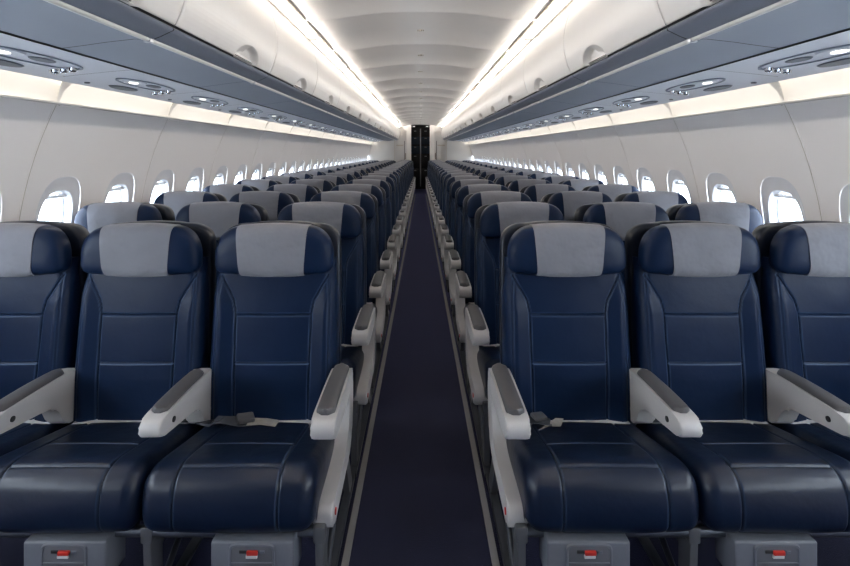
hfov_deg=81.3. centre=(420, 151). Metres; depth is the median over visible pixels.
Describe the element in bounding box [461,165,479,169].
seat
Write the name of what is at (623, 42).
bin
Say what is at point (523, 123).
panel
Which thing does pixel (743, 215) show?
seat
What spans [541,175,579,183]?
seat
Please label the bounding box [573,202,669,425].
seat
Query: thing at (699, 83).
lamp
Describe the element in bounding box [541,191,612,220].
seat
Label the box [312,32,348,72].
light strip
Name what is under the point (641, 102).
speaker grille
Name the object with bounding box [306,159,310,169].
window
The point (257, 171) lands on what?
window
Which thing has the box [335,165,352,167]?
seat
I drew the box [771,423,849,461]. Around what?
seat cushion
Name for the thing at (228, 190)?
seat
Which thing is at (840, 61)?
speaker grille
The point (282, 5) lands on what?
light strip
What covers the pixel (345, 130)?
panel
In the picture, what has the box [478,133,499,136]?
panel
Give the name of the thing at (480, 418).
frame
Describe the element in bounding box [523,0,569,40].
light strip
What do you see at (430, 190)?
seat
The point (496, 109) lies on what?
bin
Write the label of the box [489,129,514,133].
panel
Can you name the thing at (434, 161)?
seat
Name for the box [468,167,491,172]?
seat
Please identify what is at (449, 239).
seat
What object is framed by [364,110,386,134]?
bin
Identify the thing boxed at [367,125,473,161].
wall
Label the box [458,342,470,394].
frame
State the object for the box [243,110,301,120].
panel
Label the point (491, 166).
seat
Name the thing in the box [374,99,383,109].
light strip
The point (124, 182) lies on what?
window
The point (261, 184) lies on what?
seat
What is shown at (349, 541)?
trim
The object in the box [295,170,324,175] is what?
seat
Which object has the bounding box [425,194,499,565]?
trim
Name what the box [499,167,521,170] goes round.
seat
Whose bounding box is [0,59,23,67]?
speaker grille
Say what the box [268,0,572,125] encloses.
ceiling
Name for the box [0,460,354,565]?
frame
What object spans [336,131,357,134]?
panel
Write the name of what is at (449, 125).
bin
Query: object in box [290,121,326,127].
panel
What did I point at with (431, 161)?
seat
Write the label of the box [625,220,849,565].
seat
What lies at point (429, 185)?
seat
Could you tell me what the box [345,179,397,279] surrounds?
seat
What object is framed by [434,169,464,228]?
seat
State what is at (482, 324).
seat
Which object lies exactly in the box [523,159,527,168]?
window
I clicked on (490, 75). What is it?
light strip
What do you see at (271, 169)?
window
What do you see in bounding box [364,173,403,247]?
seat
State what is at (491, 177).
seat
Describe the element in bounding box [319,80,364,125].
bin
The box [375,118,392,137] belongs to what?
bin
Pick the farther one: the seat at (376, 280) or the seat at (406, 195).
the seat at (406, 195)
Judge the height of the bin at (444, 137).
0.518 m
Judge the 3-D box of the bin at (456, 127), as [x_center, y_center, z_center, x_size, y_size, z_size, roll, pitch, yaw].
[0.928,-0.601,10.141,0.418,0.518,1.008,0,0,0]
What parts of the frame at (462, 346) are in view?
leg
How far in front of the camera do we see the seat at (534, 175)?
6.18 m
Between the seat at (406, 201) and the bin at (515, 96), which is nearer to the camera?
the bin at (515, 96)
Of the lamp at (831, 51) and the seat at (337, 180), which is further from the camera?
the seat at (337, 180)
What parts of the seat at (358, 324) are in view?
seat, armrest, panel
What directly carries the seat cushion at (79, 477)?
on the seat at (147, 308)
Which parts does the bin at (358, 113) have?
bin door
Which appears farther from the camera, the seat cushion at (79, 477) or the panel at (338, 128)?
the panel at (338, 128)
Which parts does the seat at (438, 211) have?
panel, seat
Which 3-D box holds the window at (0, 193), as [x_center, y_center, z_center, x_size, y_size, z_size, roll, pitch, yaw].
[-1.863,0.363,2.020,0.120,0.494,0.324,0,0,0]
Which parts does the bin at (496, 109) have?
bin door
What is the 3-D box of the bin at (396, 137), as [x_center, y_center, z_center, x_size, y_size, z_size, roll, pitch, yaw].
[-0.898,-0.601,15.141,0.418,0.518,1.008,0,0,0]
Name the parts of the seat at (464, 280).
panel, armrest, seat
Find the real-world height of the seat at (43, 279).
0.958 m
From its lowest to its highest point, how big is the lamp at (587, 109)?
0.015 m
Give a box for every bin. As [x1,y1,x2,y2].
[0,0,183,47]
[64,0,276,86]
[200,0,316,104]
[263,37,339,114]
[298,61,354,120]
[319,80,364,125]
[336,92,372,128]
[347,97,378,131]
[357,105,382,133]
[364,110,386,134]
[369,114,389,136]
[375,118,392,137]
[378,121,394,138]
[382,123,396,139]
[385,123,398,140]
[442,123,455,140]
[444,123,458,139]
[446,121,462,138]
[448,118,465,137]
[451,114,471,136]
[454,110,476,134]
[458,105,483,133]
[462,97,493,131]
[468,92,504,128]
[476,80,521,125]
[486,61,542,120]
[501,37,577,114]
[524,0,640,104]
[564,0,776,86]
[657,0,849,47]
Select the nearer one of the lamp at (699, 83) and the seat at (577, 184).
the lamp at (699, 83)
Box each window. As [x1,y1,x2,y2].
[0,193,1,220]
[35,177,80,222]
[103,172,133,201]
[149,170,173,202]
[185,167,203,190]
[213,166,226,183]
[234,164,245,181]
[252,163,261,178]
[266,162,274,175]
[279,161,285,174]
[290,161,295,172]
[299,160,303,170]
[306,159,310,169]
[313,159,317,168]
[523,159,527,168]
[530,159,534,169]
[537,160,541,170]
[545,161,550,172]
[555,161,561,174]
[566,162,574,175]
[579,163,588,178]
[595,164,606,181]
[614,166,627,183]
[637,167,655,190]
[667,170,691,202]
[707,172,737,201]
[760,177,805,223]
[839,183,849,222]
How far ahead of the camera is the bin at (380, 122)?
9.08 m
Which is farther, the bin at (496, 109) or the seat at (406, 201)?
the seat at (406, 201)
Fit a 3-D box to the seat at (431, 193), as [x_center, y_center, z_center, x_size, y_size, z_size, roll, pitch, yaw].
[0.468,0.701,9.629,0.552,0.871,0.619,0,0,0]
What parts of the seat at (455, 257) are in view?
panel, armrest, seat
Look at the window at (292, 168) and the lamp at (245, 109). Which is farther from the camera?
the window at (292, 168)
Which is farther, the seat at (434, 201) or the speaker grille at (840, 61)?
the seat at (434, 201)
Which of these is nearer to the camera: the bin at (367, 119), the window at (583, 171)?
the window at (583, 171)
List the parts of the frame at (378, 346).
leg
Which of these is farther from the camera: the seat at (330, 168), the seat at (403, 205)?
the seat at (330, 168)
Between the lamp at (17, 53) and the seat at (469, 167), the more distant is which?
the seat at (469, 167)
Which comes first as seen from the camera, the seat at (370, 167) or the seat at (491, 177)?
the seat at (491, 177)
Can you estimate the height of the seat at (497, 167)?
0.841 m
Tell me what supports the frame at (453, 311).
on the floor
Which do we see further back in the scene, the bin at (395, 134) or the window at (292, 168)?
the bin at (395, 134)
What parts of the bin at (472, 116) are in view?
bin door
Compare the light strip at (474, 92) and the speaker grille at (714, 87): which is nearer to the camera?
the speaker grille at (714, 87)
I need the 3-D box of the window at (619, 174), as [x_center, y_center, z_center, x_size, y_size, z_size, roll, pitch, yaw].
[1.848,0.363,4.495,0.120,0.494,0.324,0,0,0]
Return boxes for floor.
[0,189,849,565]
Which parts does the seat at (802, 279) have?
seat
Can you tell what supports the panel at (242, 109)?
attached to the bin at (292, 76)
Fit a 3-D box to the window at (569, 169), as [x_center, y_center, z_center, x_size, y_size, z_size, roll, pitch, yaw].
[1.839,0.363,5.980,0.120,0.494,0.324,0,0,0]
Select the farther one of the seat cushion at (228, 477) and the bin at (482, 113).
the bin at (482, 113)
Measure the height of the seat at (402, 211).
0.871 m
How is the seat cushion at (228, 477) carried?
on the seat at (270, 462)
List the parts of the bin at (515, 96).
bin door, hand rail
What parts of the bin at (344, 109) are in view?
bin door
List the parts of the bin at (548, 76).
bin door, hand rail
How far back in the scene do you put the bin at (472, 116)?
7.08 m
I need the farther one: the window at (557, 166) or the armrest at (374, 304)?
the window at (557, 166)
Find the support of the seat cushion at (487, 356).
on the seat at (482, 324)
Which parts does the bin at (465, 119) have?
bin door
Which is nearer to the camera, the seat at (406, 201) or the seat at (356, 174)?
the seat at (356, 174)
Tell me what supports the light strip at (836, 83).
attached to the wall at (804, 144)
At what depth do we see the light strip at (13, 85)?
2.76 m
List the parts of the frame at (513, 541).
leg, leg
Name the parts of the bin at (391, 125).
bin door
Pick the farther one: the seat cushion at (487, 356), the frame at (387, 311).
the frame at (387, 311)
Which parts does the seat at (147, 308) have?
armrest, seat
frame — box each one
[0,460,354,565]
[350,392,371,476]
[370,342,382,394]
[381,305,389,344]
[388,280,393,309]
[447,280,452,309]
[451,305,459,344]
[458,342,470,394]
[469,392,490,476]
[486,460,849,565]
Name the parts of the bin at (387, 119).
bin door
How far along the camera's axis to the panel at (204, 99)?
3.05 m
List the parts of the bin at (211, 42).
hand rail, bin door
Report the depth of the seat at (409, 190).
10.51 m
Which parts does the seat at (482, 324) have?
panel, armrest, seat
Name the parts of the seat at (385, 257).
seat, armrest, panel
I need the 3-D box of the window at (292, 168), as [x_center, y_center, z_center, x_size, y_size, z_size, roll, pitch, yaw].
[-1.833,0.363,6.970,0.120,0.494,0.324,0,0,0]
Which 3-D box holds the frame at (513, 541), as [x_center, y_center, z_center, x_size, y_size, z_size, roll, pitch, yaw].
[1.032,1.250,1.770,1.506,0.299,0.720,0,0,0]
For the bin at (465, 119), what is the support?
attached to the ceiling at (420, 60)
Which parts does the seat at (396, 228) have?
seat, armrest, panel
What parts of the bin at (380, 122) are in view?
bin door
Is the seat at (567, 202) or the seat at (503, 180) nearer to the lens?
the seat at (567, 202)
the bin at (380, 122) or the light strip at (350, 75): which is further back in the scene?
the bin at (380, 122)
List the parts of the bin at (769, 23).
bin door, hand rail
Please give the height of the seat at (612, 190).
0.841 m
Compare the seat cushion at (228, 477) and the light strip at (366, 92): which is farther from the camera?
the light strip at (366, 92)
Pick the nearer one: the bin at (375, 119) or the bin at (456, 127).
the bin at (375, 119)
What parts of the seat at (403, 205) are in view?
seat, panel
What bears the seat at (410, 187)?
on the frame
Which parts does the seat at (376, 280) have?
seat, armrest, panel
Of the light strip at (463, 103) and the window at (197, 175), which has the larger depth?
the light strip at (463, 103)
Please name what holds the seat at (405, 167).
on the frame
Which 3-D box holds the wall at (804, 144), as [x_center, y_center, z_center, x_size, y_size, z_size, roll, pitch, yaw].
[1.693,0.517,7.217,0.295,1.725,18.812,0,0,0]
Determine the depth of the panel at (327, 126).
6.66 m
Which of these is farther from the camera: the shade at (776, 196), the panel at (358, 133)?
the panel at (358, 133)
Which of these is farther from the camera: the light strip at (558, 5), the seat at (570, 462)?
the light strip at (558, 5)
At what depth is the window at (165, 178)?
3.56 m
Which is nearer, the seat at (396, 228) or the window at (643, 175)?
the window at (643, 175)
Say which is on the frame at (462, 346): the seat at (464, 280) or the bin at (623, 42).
the seat at (464, 280)
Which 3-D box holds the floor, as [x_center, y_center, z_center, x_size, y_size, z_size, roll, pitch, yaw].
[0.000,1.400,9.650,3.812,0.001,21.300,0,0,0]
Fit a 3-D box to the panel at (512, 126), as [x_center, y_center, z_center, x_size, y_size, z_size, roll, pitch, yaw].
[1.337,-0.326,6.728,0.363,0.052,0.740,0,0,0]
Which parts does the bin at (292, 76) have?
hand rail, bin door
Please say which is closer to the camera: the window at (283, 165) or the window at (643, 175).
the window at (643, 175)
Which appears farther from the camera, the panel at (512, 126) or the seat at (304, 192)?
the panel at (512, 126)
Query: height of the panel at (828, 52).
0.052 m
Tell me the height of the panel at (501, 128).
0.052 m
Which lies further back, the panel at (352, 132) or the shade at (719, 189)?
the panel at (352, 132)
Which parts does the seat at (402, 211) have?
seat, panel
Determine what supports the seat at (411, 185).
on the frame
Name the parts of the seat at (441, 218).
panel, armrest, seat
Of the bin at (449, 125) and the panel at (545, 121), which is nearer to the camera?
the panel at (545, 121)
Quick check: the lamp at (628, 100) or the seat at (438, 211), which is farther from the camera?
the seat at (438, 211)
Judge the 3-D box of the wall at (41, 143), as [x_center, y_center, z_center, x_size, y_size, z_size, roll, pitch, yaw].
[-1.693,0.517,7.217,0.295,1.725,18.812,0,0,0]
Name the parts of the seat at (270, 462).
armrest, seat, armrest, panel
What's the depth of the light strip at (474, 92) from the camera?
7.22 m
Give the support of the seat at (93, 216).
on the frame at (360, 418)
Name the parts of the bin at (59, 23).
hand rail, bin door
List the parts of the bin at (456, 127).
bin door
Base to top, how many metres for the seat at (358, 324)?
0.967 m
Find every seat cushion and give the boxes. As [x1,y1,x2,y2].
[0,422,204,532]
[0,423,69,456]
[142,422,334,532]
[341,346,363,399]
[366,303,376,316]
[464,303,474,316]
[477,346,499,399]
[506,422,698,532]
[636,422,849,532]
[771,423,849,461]
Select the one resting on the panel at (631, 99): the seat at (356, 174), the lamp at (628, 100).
the lamp at (628, 100)
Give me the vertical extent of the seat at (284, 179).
0.841 m
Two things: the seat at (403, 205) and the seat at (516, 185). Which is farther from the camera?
the seat at (403, 205)
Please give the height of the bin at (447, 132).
0.518 m
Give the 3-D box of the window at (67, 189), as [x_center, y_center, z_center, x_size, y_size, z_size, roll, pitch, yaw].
[-1.860,0.363,2.515,0.120,0.494,0.324,0,0,0]
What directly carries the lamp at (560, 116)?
on the panel at (558, 115)
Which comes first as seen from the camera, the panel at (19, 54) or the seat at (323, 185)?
the panel at (19, 54)
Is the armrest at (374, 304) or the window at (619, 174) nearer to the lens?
the armrest at (374, 304)
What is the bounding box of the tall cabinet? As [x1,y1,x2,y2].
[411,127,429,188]
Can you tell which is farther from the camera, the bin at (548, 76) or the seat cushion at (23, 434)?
the bin at (548, 76)
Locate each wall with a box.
[0,81,371,221]
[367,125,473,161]
[469,81,849,223]
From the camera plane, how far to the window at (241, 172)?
5.06 m
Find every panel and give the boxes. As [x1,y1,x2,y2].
[0,30,130,78]
[50,66,205,97]
[147,89,251,108]
[205,102,280,115]
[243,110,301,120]
[269,116,315,124]
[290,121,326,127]
[305,124,337,129]
[315,127,344,131]
[326,129,351,133]
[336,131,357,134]
[341,133,362,136]
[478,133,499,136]
[483,131,504,134]
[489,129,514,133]
[496,127,525,131]
[503,124,535,129]
[514,121,550,127]
[525,116,571,124]
[539,110,597,120]
[560,102,635,115]
[589,89,693,108]
[635,66,790,97]
[710,28,849,78]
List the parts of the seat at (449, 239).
panel, armrest, seat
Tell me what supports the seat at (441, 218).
on the frame
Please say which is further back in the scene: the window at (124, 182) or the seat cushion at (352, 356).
the window at (124, 182)
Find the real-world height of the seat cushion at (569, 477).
0.183 m
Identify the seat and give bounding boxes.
[0,220,89,456]
[0,220,215,565]
[74,202,174,232]
[138,220,352,565]
[154,191,227,218]
[175,201,268,423]
[202,184,259,201]
[229,191,299,220]
[236,179,282,190]
[261,175,299,183]
[266,184,320,201]
[277,201,375,404]
[281,173,313,178]
[290,179,335,191]
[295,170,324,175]
[308,175,347,185]
[310,169,333,172]
[310,191,385,342]
[319,167,341,170]
[323,173,355,181]
[328,166,348,169]
[331,184,392,304]
[332,170,362,177]
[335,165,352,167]
[341,169,367,175]
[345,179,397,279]
[349,167,372,172]
[355,175,400,261]
[356,166,376,170]
[361,165,380,169]
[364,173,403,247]
[371,170,405,236]
[376,169,406,228]
[381,167,408,221]
[383,166,409,215]
[388,165,410,207]
[391,164,411,193]
[393,163,411,202]
[398,161,414,189]
[399,161,413,194]
[399,162,412,199]
[426,161,442,189]
[427,161,441,194]
[428,162,440,199]
[429,163,447,202]
[429,164,449,194]
[430,165,452,207]
[431,166,457,215]
[432,167,460,221]
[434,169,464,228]
[435,170,469,236]
[437,173,476,247]
[440,175,484,261]
[443,179,495,279]
[448,184,510,304]
[455,191,531,342]
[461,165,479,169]
[464,166,484,170]
[465,201,563,404]
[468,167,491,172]
[473,169,499,175]
[478,170,507,177]
[485,173,518,180]
[488,165,505,167]
[488,220,702,565]
[492,166,511,169]
[493,175,531,185]
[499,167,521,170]
[505,179,551,191]
[506,169,530,172]
[516,170,544,175]
[520,184,575,201]
[527,173,558,178]
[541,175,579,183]
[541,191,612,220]
[558,179,603,190]
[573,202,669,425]
[581,184,638,201]
[614,191,687,210]
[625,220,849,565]
[666,201,762,232]
[751,220,849,461]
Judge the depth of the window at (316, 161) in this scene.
8.55 m
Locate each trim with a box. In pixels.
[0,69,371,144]
[341,194,415,565]
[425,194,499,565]
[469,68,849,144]
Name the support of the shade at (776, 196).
attached to the window at (773, 189)
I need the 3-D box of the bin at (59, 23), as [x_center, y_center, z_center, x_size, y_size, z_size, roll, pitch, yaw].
[-0.981,-0.601,1.141,0.418,0.518,1.008,0,0,0]
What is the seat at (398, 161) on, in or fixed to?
on the frame
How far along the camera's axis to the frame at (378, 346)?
3.16 m
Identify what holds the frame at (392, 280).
on the floor
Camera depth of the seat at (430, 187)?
11.22 m
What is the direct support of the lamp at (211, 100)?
on the panel at (204, 99)
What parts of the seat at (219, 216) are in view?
seat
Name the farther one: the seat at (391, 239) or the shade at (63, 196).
the seat at (391, 239)
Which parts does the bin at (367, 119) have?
bin door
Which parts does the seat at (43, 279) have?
seat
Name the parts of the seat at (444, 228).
panel, armrest, seat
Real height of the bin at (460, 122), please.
0.518 m
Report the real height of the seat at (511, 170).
0.841 m
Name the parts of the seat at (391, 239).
seat, armrest, panel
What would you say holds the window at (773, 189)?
in the wall at (804, 144)
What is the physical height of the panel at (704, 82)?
0.052 m
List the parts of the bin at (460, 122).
bin door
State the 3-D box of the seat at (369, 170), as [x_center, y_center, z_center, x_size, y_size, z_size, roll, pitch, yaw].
[-1.041,0.686,8.191,0.503,0.841,0.624,0,0,0]
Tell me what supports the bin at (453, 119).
attached to the ceiling at (420, 60)
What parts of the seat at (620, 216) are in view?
seat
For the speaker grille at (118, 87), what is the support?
attached to the panel at (135, 82)
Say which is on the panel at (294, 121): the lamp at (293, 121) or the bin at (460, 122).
the lamp at (293, 121)
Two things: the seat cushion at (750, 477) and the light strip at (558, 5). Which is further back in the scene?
the light strip at (558, 5)
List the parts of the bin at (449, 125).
bin door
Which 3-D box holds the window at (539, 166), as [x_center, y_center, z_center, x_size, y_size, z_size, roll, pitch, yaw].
[1.830,0.363,7.465,0.120,0.494,0.324,0,0,0]
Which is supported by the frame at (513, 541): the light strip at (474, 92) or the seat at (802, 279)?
the seat at (802, 279)
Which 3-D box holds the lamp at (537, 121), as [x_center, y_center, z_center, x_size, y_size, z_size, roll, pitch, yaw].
[1.319,-0.323,5.308,0.110,0.015,0.490,0,0,0]
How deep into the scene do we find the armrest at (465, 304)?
3.22 m
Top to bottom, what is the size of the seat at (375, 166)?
0.841 m
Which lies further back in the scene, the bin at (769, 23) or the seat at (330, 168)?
the seat at (330, 168)
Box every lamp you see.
[0,46,82,69]
[115,78,175,91]
[191,96,228,104]
[237,107,262,112]
[268,114,286,118]
[289,120,304,122]
[536,120,551,122]
[554,114,572,118]
[578,107,603,112]
[612,96,649,104]
[665,78,725,91]
[758,44,849,69]
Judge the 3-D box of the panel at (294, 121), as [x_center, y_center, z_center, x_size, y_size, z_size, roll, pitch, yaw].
[-1.345,-0.326,5.288,0.363,0.052,0.740,0,0,0]
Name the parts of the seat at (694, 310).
seat, armrest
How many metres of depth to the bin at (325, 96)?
4.04 m
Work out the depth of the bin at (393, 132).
13.08 m
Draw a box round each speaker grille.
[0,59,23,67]
[108,85,137,90]
[183,101,200,104]
[640,101,657,104]
[703,85,732,90]
[817,57,849,67]
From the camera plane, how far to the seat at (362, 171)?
7.61 m
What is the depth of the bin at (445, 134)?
14.09 m
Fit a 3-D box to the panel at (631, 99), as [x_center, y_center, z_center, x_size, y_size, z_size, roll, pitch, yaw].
[1.358,-0.326,3.128,0.363,0.052,0.740,0,0,0]
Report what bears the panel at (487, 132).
attached to the bin at (460, 122)
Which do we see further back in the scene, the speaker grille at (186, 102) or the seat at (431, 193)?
the seat at (431, 193)
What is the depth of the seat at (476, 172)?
7.61 m
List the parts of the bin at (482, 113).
bin door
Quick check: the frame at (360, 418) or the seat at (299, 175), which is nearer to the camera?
the frame at (360, 418)
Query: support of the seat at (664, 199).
on the frame at (462, 346)
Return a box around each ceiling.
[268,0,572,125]
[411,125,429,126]
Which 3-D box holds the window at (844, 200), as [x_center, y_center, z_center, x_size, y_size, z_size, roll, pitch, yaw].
[1.863,0.363,2.020,0.120,0.494,0.324,0,0,0]
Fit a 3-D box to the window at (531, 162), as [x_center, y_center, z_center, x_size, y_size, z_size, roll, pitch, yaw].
[1.827,0.363,7.960,0.120,0.494,0.324,0,0,0]
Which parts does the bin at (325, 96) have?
hand rail, bin door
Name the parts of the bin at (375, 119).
bin door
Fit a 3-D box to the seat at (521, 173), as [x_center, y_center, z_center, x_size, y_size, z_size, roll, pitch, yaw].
[1.570,0.686,6.752,0.520,0.841,0.626,0,0,0]
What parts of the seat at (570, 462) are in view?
panel, armrest, seat, armrest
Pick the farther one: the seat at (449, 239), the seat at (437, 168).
the seat at (437, 168)
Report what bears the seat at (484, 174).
on the frame
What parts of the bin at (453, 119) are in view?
bin door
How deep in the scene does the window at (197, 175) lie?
4.08 m
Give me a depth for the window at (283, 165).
6.55 m
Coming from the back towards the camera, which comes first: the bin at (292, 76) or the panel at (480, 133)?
the panel at (480, 133)
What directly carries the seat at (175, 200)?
on the frame at (378, 346)
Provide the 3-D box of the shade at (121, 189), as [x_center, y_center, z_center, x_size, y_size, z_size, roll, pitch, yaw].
[-1.857,0.231,3.010,0.018,0.021,0.190,0,0,0]
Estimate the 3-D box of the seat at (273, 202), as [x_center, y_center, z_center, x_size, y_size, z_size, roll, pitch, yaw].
[-1.091,0.686,3.151,0.544,0.841,0.623,0,0,0]
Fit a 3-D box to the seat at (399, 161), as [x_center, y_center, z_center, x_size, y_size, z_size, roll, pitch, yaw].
[-0.446,0.701,13.232,0.552,0.870,0.627,0,0,0]
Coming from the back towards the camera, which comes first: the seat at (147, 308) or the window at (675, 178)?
the window at (675, 178)
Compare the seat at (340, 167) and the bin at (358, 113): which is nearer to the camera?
the bin at (358, 113)
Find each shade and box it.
[46,194,66,199]
[110,187,123,191]
[717,187,730,191]
[774,194,794,199]
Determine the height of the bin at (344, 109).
0.518 m
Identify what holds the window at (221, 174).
in the wall at (41, 143)
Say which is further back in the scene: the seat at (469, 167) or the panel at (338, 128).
the seat at (469, 167)
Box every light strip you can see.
[271,0,317,40]
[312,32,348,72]
[345,68,365,90]
[363,87,376,101]
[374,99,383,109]
[457,99,466,109]
[464,87,477,101]
[475,68,495,90]
[492,32,528,72]
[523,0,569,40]
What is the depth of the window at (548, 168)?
7.06 m
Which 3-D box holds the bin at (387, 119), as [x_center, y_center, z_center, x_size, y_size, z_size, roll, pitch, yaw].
[-0.922,-0.601,11.141,0.418,0.518,1.008,0,0,0]
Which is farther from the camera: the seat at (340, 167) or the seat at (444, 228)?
the seat at (340, 167)
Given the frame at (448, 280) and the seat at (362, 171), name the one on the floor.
the frame at (448, 280)
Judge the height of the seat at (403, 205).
0.870 m
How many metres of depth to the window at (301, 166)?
7.55 m
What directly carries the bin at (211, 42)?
attached to the ceiling at (420, 60)
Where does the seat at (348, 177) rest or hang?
on the frame
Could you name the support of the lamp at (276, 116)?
on the panel at (282, 115)
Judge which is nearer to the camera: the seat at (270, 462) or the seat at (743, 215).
the seat at (270, 462)
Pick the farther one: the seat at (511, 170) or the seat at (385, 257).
the seat at (511, 170)
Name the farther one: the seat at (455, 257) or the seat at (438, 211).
the seat at (438, 211)
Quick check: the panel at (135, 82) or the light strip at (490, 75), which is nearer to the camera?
the panel at (135, 82)
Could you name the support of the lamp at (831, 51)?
on the panel at (828, 52)
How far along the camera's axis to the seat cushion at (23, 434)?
1.72 m
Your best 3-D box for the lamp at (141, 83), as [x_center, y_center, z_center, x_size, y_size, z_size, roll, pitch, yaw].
[-1.336,-0.323,2.428,0.110,0.015,0.490,0,0,0]
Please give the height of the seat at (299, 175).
0.841 m
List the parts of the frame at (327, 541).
leg, leg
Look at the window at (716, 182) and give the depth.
3.06 m
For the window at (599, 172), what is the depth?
5.06 m
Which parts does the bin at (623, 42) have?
bin door, hand rail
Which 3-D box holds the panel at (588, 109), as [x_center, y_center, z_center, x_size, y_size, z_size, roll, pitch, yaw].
[1.354,-0.326,3.848,0.363,0.052,0.740,0,0,0]
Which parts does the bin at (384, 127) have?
bin door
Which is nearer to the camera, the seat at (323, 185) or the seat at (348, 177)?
the seat at (323, 185)
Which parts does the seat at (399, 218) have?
seat, armrest, panel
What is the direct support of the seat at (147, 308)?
on the frame at (327, 541)
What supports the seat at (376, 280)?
on the frame at (378, 346)
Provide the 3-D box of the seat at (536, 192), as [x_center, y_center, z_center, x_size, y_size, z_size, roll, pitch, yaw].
[1.084,0.686,3.878,0.538,0.840,0.638,0,0,0]
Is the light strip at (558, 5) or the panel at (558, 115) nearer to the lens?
the light strip at (558, 5)
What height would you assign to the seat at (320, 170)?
0.841 m
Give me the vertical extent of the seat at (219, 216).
0.967 m
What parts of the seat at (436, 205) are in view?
panel, seat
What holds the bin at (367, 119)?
attached to the ceiling at (420, 60)

